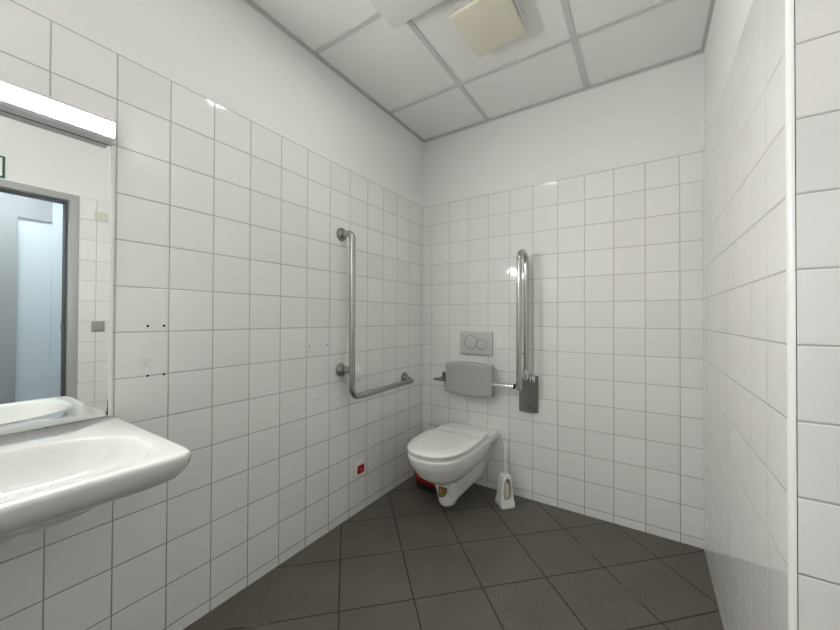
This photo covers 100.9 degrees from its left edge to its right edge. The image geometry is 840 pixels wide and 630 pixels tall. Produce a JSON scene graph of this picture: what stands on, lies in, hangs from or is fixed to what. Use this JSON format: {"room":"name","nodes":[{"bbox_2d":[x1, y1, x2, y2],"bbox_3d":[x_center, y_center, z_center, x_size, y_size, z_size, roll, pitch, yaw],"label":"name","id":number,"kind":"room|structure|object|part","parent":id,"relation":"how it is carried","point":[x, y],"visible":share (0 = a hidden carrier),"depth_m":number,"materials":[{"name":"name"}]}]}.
{"room":"public restroom","nodes":[
{"label":"public restroom","id":0,"kind":"room"},
{"bbox_2d":[0,0,423,629],"bbox_3d":[-0.800,-0.144,1.520,0.150,2.600,3.100,0,-1,33],"label":"wall","id":1,"kind":"structure","parent":0,"point":[226,226],"depth_m":1.40,"materials":[{"name":"white tile"}]},
{"bbox_2d":[0,78,114,144],"bbox_3d":[-1.150,-0.571,0.793,0.058,0.062,0.692,0,-1,33],"label":"wall lamp","id":2,"kind":"object","parent":1,"relation":"attached to","point":[16,99],"visible":1,"depth_m":0.96,"materials":[{"name":"white plastic"}]},
{"bbox_2d":[0,110,114,434],"bbox_3d":[-1.170,-0.113,0.809,0.005,0.854,0.706,0,-1,33],"label":"mirror","id":3,"kind":"object","parent":1,"relation":"attached to","point":[57,185],"visible":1,"depth_m":0.99,"materials":[{"name":"clear glass"}]},
{"bbox_2d":[0,416,191,544],"bbox_3d":[-0.931,0.462,0.685,0.542,0.289,0.666,0,-1,33],"label":"washbasin","id":4,"kind":"object","parent":1,"relation":"attached to","point":[54,475],"visible":1,"depth_m":0.82,"materials":[{"name":"white ceramic"}]},
{"bbox_2d":[343,363,361,380],"bbox_3d":[-0.378,0.321,1.946,0.090,0.098,0.061,0,-1,33],"label":"toilet roll holder","id":5,"kind":"object","parent":1,"relation":"attached to","point":[357,367],"visible":0.19,"depth_m":1.94,"materials":[{"name":"white plastic"}]},
{"bbox_2d":[345,367,361,381],"bbox_3d":[-0.374,0.329,1.944,0.088,0.088,0.050,0,-1,33],"label":"toilet roll","id":6,"kind":"object","parent":5,"relation":"on","point":[358,373],"visible":0.45,"depth_m":1.93,"materials":[{"name":"white paper"}]},
{"bbox_2d":[10,0,702,207],"bbox_3d":[-0.079,-0.838,0.969,1.665,0.003,2.951,0,-1,33],"label":"trim","id":7,"kind":"structure","parent":1,"relation":"attached to","point":[10,0],"depth_m":1.52,"materials":[{"name":"grey"}]},
{"bbox_2d":[353,459,363,477],"bbox_3d":[-0.358,0.903,2.041,0.019,0.084,0.084,0,-1,33],"label":"switch","id":8,"kind":"object","parent":1,"relation":"attached to","point":[358,467],"visible":1,"depth_m":2.03,"materials":[{"name":"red plastic"}]},
{"bbox_2d":[336,228,413,398],"bbox_3d":[-0.233,-0.005,2.160,0.102,0.956,0.680,0,-1,33],"label":"grab rail","id":9,"kind":"object","parent":1,"relation":"attached to","point":[342,234],"visible":1,"depth_m":1.88,"materials":[{"name":"silver metal"}]},
{"bbox_2d":[183,474,723,629],"bbox_3d":[0.494,1.203,0.572,3.350,0.100,3.250,0,-1,33],"label":"floor","id":10,"kind":"structure","parent":0,"point":[407,560],"depth_m":1.55,"materials":[{"name":"tile"}]},
{"bbox_2d":[414,471,436,493],"bbox_3d":[0.076,1.113,2.350,0.194,0.108,0.168,0,-1,39],"label":"caddy","id":11,"kind":"object","parent":10,"relation":"on","point":[421,483],"visible":0.38,"depth_m":2.29,"materials":[{"name":"black plastic"}]},
{"bbox_2d":[414,471,434,486],"bbox_3d":[0.077,1.085,2.350,0.194,0.053,0.168,0,-1,39],"label":"tub","id":12,"kind":"object","parent":11,"relation":"in","point":[419,480],"depth_m":2.31,"materials":[{"name":"red plastic"}]},
{"bbox_2d":[495,472,514,508],"bbox_3d":[0.522,1.073,2.136,0.095,0.188,0.095,0,-1,-16],"label":"toilet brush holder","id":13,"kind":"object","parent":10,"relation":"on","point":[499,499],"visible":0.87,"depth_m":2.11,"materials":[{"name":"white plastic"}]},
{"bbox_2d":[503,443,509,499],"bbox_3d":[0.526,0.958,2.126,0.048,0.342,0.048,0,-1,-16],"label":"toilet brush","id":14,"kind":"object","parent":13,"relation":"in","point":[506,492],"visible":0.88,"depth_m":2.11,"materials":[{"name":"white plastic"}]},
{"bbox_3d":[0.524,0.920,2.134,0.015,0.266,0.015,0,-1,-16],"label":"handle","id":15,"kind":"part","parent":14,"relation":"part of","materials":[{"name":"white plastic"}]},
{"bbox_2d":[252,0,710,139],"bbox_3d":[0.086,-1.401,0.868,2.350,0.090,3.250,0,-1,33],"label":"ceiling","id":16,"kind":"structure","parent":0,"point":[394,67],"depth_m":1.77,"materials":[{"name":"tile"}]},
{"bbox_2d":[369,0,443,28],"bbox_3d":[-0.032,-1.318,1.325,0.410,0.061,0.310,0,-1,33],"label":"ceiling light","id":17,"kind":"object","parent":16,"relation":"attached to","point":[396,13],"visible":1,"depth_m":1.46,"materials":[{"name":"white plastic"}]},
{"bbox_2d":[449,0,526,56],"bbox_3d":[0.309,-1.314,1.554,0.258,0.062,0.303,0,-1,33],"label":"ventilation unit","id":18,"kind":"object","parent":16,"relation":"attached to","point":[485,25],"visible":1,"depth_m":1.53,"materials":[{"name":"white plastic"}]},
{"bbox_2d":[315,0,673,119],"bbox_3d":[0.081,-1.353,0.875,2.006,0.009,2.958,0,-1,33],"label":"trim","id":19,"kind":"structure","parent":16,"relation":"attached to","point":[573,37],"depth_m":1.73,"materials":[{"name":"white metal"}]},
{"bbox_2d":[423,52,703,548],"bbox_3d":[0.986,-0.131,2.116,2.208,2.600,0.150,0,-1,33],"label":"wall","id":20,"kind":"structure","parent":0,"point":[615,435],"depth_m":2.03,"materials":[{"name":"white tile"}]},
{"bbox_2d":[407,421,499,506],"bbox_3d":[0.193,0.922,2.113,0.358,0.386,0.701,0,-1,33],"label":"toilet","id":21,"kind":"object","parent":20,"relation":"attached to","point":[453,456],"visible":1,"depth_m":1.98,"materials":[{"name":"white ceramic"}]},
{"bbox_2d":[439,486,445,495],"bbox_3d":[0.127,1.011,1.983,0.042,0.052,0.001,0,-15,33],"label":"print","id":22,"kind":"object","parent":21,"relation":"attached to","point":[440,489],"depth_m":1.98},
{"bbox_3d":[0.117,0.740,1.998,0.358,0.024,0.421,0,-1,33],"label":"lid","id":23,"kind":"part","parent":21,"relation":"part of","materials":[{"name":"white plastic"}]},
{"bbox_3d":[0.123,0.759,2.005,0.344,0.012,0.422,0,-1,33],"label":"seat","id":24,"kind":"part","parent":21,"relation":"part of","materials":[{"name":"white plastic"}]},
{"bbox_2d":[433,361,515,396],"bbox_3d":[0.365,0.428,2.344,0.585,0.228,0.139,0,-1,33],"label":"backrest","id":25,"kind":"object","parent":20,"relation":"attached to","point":[470,379],"visible":0.98,"depth_m":2.29,"materials":[{"name":"grey plastic"}]},
{"bbox_2d":[460,331,492,355],"bbox_3d":[0.388,0.194,2.403,0.240,0.160,0.017,0,-1,33],"label":"flush plate","id":26,"kind":"object","parent":20,"relation":"attached to","point":[471,342],"visible":1,"depth_m":2.40,"materials":[{"name":"grey plastic"}]},
{"bbox_2d":[516,249,537,412],"bbox_3d":[0.639,0.105,2.124,0.116,1.014,0.212,0,-1,33],"label":"support rail","id":27,"kind":"object","parent":20,"relation":"attached to","point":[527,385],"visible":1,"depth_m":2.15,"materials":[{"name":"silver metal"}]},
{"bbox_3d":[0.691,0.498,2.205,0.116,0.230,0.012,0,-1,33],"label":"wall plate","id":28,"kind":"part","parent":27,"relation":"part of","materials":[{"name":"silver metal"}]},
{"bbox_2d":[703,0,839,629],"bbox_3d":[1.306,-0.139,1.077,0.536,2.600,1.258,0,-1,33],"label":"wall","id":29,"kind":"structure","parent":0,"point":[745,317],"depth_m":0.81,"materials":[{"name":"white tile"}]},
{"bbox_2d":[243,0,715,142],"bbox_3d":[0.076,-1.353,0.878,2.038,0.010,2.958,0,-1,33],"label":"trim","id":30,"kind":"structure","parent":29,"relation":"attached to","point":[251,2],"depth_m":1.92,"materials":[{"name":"grey metal"}]},
{"bbox_2d":[785,0,796,629],"bbox_3d":[0.744,0.158,0.695,0.010,1.994,0.010,0,-1,33],"label":"trim","id":31,"kind":"structure","parent":29,"relation":"attached to","point":[789,4],"depth_m":0.69,"materials":[{"name":"white plastic"}]}
]}

